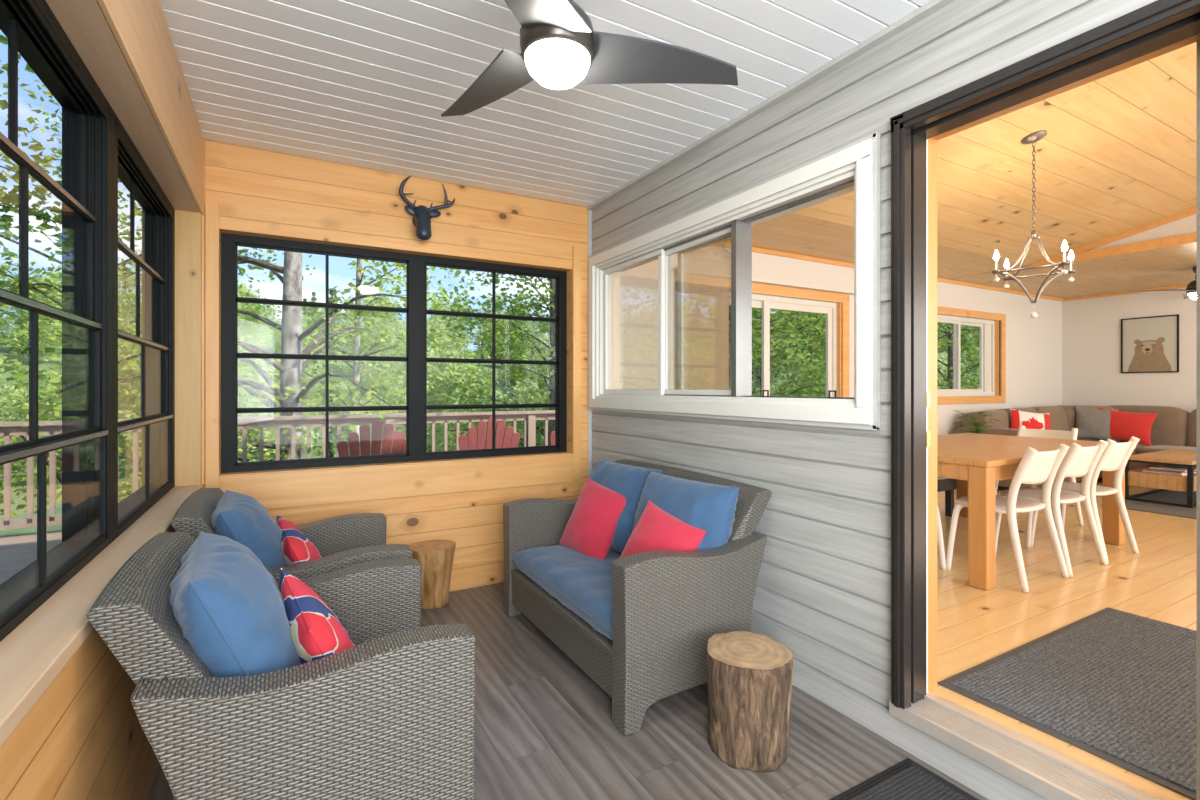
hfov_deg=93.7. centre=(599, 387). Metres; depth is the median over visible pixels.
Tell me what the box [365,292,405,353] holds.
tree
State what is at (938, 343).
tree
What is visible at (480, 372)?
tree
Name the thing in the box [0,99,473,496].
tree
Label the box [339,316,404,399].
tree
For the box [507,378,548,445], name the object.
tree
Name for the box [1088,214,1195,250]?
wall
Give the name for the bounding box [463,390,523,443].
tree
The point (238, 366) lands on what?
tree
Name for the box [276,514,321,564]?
patterned pillow
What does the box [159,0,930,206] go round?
ceiling
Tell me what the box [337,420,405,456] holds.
chair
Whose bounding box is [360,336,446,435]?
tree
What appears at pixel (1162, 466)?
magazine
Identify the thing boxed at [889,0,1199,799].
door
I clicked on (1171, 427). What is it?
cushion
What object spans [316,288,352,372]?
pine tree
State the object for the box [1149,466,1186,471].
magazine
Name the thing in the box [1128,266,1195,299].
ceiling fan
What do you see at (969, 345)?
tree
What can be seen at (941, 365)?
tree
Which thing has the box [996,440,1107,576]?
dining chair
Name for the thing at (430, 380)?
tree
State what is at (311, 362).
tree
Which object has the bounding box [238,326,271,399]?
tree
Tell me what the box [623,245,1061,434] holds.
wall
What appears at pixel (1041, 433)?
dining chair
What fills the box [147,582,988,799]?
floor
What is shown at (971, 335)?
tree
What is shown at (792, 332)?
tree
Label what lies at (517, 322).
tree
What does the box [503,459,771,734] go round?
wicker loveseat
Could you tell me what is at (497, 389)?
tree
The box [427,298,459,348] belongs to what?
tree
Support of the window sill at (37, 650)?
on the wall at (84, 738)
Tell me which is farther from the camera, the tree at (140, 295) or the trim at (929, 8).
the tree at (140, 295)
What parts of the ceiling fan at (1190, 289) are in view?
blade, light glass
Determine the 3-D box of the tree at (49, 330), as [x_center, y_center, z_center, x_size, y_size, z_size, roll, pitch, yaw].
[-54.321,-6.368,54.011,6.762,10.116,6.841,0,0,-23]
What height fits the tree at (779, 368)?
7.178 m
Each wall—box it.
[0,529,174,799]
[205,139,587,591]
[591,0,1156,799]
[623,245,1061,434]
[1062,288,1195,412]
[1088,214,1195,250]
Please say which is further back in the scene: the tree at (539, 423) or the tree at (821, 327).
the tree at (821, 327)
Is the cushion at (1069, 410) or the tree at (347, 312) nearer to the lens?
the cushion at (1069, 410)
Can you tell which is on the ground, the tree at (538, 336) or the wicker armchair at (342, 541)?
the tree at (538, 336)
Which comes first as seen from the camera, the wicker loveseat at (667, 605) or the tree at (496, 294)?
the wicker loveseat at (667, 605)
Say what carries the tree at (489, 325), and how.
on the ground
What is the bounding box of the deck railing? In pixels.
[0,410,554,529]
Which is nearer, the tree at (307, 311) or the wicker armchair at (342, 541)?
the wicker armchair at (342, 541)
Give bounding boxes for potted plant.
[953,410,999,433]
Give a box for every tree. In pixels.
[0,35,129,516]
[0,80,280,509]
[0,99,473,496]
[0,270,61,357]
[0,279,61,354]
[0,338,8,376]
[0,368,119,483]
[0,378,55,471]
[118,267,141,329]
[118,286,135,341]
[118,324,140,409]
[118,328,141,476]
[118,386,140,471]
[119,295,141,370]
[238,259,459,434]
[238,280,279,336]
[238,295,280,361]
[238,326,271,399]
[238,337,323,461]
[238,366,263,434]
[244,304,281,344]
[252,341,333,436]
[265,319,346,414]
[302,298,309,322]
[302,301,321,340]
[302,308,345,351]
[303,360,352,426]
[304,340,349,456]
[308,292,317,317]
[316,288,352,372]
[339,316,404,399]
[341,303,366,339]
[342,299,394,368]
[350,396,400,450]
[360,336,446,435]
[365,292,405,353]
[387,350,477,451]
[401,269,554,448]
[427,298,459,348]
[427,317,467,372]
[427,319,467,378]
[427,363,482,450]
[437,305,554,444]
[437,306,472,355]
[440,356,506,403]
[448,302,473,336]
[449,301,475,328]
[450,349,498,409]
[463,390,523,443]
[467,319,495,358]
[478,292,508,341]
[482,319,521,365]
[497,310,529,375]
[497,337,545,391]
[507,281,549,433]
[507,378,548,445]
[515,305,534,335]
[516,320,536,358]
[520,313,548,360]
[521,333,549,397]
[729,306,825,396]
[729,307,825,395]
[729,308,825,396]
[752,316,778,394]
[752,328,788,381]
[752,329,792,395]
[754,372,810,395]
[777,312,979,396]
[779,339,823,392]
[793,327,825,361]
[794,317,979,388]
[937,322,979,388]
[937,325,946,383]
[937,353,969,388]
[961,325,979,369]
[961,373,979,388]
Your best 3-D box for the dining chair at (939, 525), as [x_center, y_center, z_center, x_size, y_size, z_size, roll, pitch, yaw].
[1.865,0.745,3.648,0.489,0.818,0.514,0,0,-29]
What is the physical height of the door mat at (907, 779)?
0.011 m
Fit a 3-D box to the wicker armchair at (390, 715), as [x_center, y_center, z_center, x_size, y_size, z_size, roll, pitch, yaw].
[-0.888,0.873,1.669,0.820,0.853,0.800,0,0,-29]
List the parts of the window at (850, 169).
sash, sash, sash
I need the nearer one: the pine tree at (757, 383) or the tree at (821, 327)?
the pine tree at (757, 383)
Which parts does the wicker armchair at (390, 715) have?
backrest, arm, arm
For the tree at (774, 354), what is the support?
on the ground
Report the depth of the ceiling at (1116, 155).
4.07 m
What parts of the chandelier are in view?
bulb, bulb, curved arm, curved arm, chain, curved arm, curved arm, bulb, bulb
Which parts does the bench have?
frame, leg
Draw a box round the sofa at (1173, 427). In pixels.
[954,405,1195,487]
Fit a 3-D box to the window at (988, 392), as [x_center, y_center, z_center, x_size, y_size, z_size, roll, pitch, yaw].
[4.432,-0.385,6.952,1.970,1.160,0.135,0,0,-29]
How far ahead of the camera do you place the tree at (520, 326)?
83.96 m
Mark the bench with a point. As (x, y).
(948, 485)
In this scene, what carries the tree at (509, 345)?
on the ground
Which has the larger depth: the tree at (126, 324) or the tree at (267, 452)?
the tree at (126, 324)
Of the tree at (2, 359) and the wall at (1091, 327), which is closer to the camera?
the wall at (1091, 327)
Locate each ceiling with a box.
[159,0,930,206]
[723,42,1195,278]
[949,243,1195,297]
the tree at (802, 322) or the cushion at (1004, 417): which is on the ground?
the tree at (802, 322)
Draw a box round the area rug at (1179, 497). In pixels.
[1101,490,1195,518]
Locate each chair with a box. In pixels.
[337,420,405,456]
[458,417,520,449]
[550,431,554,444]
[937,505,945,570]
[946,444,1069,591]
[996,425,1083,525]
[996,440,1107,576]
[1030,436,1139,563]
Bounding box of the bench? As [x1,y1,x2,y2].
[937,477,956,516]
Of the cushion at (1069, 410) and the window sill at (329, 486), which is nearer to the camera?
the window sill at (329, 486)
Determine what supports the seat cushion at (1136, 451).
on the sofa at (1173, 427)
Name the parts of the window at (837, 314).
sash, sash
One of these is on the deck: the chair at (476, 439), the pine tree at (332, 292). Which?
the chair at (476, 439)
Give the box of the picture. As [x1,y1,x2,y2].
[1121,314,1178,372]
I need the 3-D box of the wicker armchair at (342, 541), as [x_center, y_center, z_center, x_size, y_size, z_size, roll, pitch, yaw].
[-1.326,0.873,2.472,0.820,0.853,0.790,0,0,-29]
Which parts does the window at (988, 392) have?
sash, frame, sash, panel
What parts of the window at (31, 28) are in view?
sash, sash, pull rail, sash, pull rail, sash, pull rail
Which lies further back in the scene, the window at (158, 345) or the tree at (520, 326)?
the tree at (520, 326)
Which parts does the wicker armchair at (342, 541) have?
backrest, arm, arm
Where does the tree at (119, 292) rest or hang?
on the ground
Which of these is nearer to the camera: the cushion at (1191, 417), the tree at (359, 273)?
the cushion at (1191, 417)
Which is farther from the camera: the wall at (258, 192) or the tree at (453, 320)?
the tree at (453, 320)
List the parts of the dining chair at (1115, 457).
leg, leg, seat, leg, backrest, leg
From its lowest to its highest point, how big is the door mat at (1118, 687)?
0.011 m
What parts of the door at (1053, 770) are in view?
strike plate, strike plate, latch casing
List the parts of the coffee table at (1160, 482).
leg, rail, rail, leg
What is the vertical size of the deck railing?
1.020 m
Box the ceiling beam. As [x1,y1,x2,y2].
[45,0,203,214]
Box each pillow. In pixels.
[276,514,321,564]
[279,568,354,663]
[559,478,625,558]
[611,501,706,573]
[1010,408,1049,429]
[1074,405,1117,442]
[1098,407,1158,445]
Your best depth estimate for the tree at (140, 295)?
42.93 m
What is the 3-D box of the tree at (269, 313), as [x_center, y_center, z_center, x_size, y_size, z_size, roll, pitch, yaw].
[-44.020,-7.445,73.792,6.462,8.055,6.064,0,0,29]
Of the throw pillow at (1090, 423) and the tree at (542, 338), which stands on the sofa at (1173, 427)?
the throw pillow at (1090, 423)
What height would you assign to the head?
0.382 m
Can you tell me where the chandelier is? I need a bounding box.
[992,130,1075,317]
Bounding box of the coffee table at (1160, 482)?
[1125,449,1195,507]
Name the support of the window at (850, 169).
in the wall at (823, 589)
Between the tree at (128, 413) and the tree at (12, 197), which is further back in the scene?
the tree at (128, 413)
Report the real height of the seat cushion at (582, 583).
0.148 m
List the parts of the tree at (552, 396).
crown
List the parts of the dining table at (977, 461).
drawer, leg, leg, leg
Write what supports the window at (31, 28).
in the wall at (84, 738)
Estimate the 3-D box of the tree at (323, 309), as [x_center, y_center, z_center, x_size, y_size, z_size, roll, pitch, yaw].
[-33.821,-6.542,69.628,4.592,8.371,4.824,0,0,14]
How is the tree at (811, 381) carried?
on the ground
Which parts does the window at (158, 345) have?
sash, sash, pull rail, sash, pull rail, sash, pull rail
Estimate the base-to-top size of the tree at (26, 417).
5.449 m
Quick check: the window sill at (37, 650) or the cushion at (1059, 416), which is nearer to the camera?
the window sill at (37, 650)
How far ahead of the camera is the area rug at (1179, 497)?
5.44 m
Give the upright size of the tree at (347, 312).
7.833 m
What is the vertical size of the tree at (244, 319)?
9.116 m
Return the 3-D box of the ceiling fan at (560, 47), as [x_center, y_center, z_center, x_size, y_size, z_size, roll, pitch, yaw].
[-0.074,-1.111,1.778,1.035,0.398,1.056,0,0,-29]
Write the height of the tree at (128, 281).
11.005 m
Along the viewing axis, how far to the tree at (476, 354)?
45.51 m
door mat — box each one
[830,758,978,799]
[937,607,1195,799]
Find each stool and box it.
[409,540,455,609]
[707,631,793,771]
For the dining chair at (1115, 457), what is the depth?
3.88 m
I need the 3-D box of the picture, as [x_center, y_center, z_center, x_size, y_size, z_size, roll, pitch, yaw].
[7.181,-0.565,7.349,0.025,0.730,0.560,0,0,-29]
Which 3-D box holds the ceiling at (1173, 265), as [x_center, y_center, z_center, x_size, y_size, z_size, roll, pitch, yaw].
[7.144,-1.350,4.434,2.940,0.100,6.950,0,0,-29]
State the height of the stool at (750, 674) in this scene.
0.354 m
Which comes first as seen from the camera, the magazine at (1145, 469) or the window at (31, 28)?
the window at (31, 28)
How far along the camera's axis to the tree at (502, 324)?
75.52 m
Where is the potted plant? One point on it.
(978, 430)
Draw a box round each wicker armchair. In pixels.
[86,532,475,799]
[171,488,411,583]
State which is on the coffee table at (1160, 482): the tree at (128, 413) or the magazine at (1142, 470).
the magazine at (1142, 470)
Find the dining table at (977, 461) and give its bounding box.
[937,433,1135,590]
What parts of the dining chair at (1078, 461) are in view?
leg, leg, seat, leg, backrest, leg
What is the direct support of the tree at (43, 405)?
on the ground
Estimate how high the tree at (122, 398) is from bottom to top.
4.903 m
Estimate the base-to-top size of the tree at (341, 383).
6.600 m
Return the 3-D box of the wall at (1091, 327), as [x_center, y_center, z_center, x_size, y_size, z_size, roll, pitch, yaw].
[8.479,-0.150,5.182,0.120,2.600,6.950,0,0,-29]
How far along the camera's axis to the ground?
45.21 m
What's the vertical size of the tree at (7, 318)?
8.806 m
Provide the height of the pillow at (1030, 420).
0.441 m
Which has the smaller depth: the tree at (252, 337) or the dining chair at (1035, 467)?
the dining chair at (1035, 467)
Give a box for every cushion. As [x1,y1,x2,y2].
[169,531,300,676]
[211,490,286,567]
[512,544,620,639]
[590,458,661,553]
[632,471,738,550]
[962,410,1010,428]
[999,408,1037,414]
[1027,406,1068,430]
[1058,405,1118,441]
[1108,405,1189,445]
[1117,442,1146,454]
[1136,445,1195,453]
[1187,409,1195,446]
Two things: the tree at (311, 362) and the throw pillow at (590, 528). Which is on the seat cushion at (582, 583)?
the throw pillow at (590, 528)
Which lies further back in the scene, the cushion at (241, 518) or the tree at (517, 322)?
the tree at (517, 322)
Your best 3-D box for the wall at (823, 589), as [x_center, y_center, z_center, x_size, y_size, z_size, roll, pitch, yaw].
[1.456,-0.030,1.389,0.020,2.660,6.200,0,0,-29]
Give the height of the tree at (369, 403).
4.797 m
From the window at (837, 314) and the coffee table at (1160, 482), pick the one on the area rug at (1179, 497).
the coffee table at (1160, 482)
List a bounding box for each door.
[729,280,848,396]
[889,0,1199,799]
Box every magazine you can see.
[1142,470,1186,475]
[1145,469,1195,473]
[1146,468,1194,472]
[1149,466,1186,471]
[1159,465,1195,470]
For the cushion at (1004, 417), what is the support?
on the sofa at (1173, 427)
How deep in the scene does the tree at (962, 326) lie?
18.46 m
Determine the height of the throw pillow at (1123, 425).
0.473 m
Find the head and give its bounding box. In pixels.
[399,175,454,240]
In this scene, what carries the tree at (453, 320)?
on the ground
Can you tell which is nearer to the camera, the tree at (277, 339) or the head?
the head
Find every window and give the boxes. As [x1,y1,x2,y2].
[0,0,112,641]
[113,111,174,540]
[221,233,566,472]
[588,138,872,424]
[937,306,1005,404]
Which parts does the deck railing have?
rail, rail, post, post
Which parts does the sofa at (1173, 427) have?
armrest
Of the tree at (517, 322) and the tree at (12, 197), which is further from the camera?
the tree at (517, 322)
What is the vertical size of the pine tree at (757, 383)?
9.637 m
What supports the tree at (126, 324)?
on the ground
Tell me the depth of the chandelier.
3.48 m
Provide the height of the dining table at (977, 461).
0.735 m
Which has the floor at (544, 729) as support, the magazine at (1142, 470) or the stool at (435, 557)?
the stool at (435, 557)
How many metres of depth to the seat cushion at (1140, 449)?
6.67 m
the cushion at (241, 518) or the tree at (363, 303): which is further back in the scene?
the tree at (363, 303)
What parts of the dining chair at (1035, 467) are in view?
leg, seat rail, seat, leg, backrest, leg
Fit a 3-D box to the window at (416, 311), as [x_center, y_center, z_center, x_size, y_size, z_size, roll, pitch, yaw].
[-1.174,-0.202,3.614,2.095,1.353,0.087,0,0,-29]
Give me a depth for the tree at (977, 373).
25.42 m
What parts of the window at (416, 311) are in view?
sash, sash, sash, sash, sash, sash, sash, sash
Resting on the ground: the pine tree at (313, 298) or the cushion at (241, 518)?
the pine tree at (313, 298)
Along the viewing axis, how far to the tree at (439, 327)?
56.00 m
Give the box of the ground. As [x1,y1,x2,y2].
[0,338,979,535]
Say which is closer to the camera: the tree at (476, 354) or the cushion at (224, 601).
the cushion at (224, 601)
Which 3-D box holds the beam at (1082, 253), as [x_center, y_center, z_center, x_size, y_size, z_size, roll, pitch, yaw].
[6.025,-1.910,3.291,0.030,1.320,6.050,0,0,-29]
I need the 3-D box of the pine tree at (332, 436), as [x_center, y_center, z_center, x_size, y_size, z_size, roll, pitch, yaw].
[-15.534,1.093,32.568,2.881,7.761,2.852,0,0,-8]
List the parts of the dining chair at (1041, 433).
leg, backrest, leg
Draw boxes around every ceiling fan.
[441,0,737,116]
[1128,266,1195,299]
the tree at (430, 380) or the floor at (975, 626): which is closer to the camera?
the floor at (975, 626)
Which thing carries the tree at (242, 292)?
on the ground
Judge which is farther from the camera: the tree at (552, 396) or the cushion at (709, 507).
the tree at (552, 396)
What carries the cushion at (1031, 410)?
on the sofa at (1173, 427)
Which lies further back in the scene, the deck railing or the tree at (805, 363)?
the tree at (805, 363)
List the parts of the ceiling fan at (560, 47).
blade, blade, light glass, blade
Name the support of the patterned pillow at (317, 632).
on the seat cushion
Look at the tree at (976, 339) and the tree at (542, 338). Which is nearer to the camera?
the tree at (976, 339)
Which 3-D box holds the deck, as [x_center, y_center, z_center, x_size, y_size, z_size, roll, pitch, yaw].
[1.595,1.380,3.187,11.100,0.120,10.000,0,0,-29]
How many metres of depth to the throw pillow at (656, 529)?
2.53 m
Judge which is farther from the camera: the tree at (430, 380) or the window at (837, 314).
the tree at (430, 380)
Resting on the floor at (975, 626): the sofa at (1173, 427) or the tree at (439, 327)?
the sofa at (1173, 427)
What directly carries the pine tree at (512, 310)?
on the ground
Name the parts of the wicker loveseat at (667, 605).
arm, arm, backrest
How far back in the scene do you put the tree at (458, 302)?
94.59 m
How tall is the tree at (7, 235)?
10.681 m
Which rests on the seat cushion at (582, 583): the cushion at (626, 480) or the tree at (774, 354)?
the cushion at (626, 480)
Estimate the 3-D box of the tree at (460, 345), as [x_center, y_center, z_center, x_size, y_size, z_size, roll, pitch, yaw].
[-17.253,-3.856,61.725,5.333,7.925,5.271,0,0,-33]
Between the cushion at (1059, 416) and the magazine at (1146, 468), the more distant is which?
the cushion at (1059, 416)
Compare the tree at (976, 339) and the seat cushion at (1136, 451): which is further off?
the tree at (976, 339)
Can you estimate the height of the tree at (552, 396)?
9.409 m
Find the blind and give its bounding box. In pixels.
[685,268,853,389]
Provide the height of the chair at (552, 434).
1.018 m
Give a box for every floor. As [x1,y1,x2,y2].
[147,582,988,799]
[937,478,1195,799]
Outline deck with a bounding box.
[0,530,61,583]
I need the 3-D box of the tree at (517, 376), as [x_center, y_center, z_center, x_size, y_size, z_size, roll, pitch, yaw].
[-7.711,-1.919,56.737,5.465,7.037,4.074,0,0,-6]

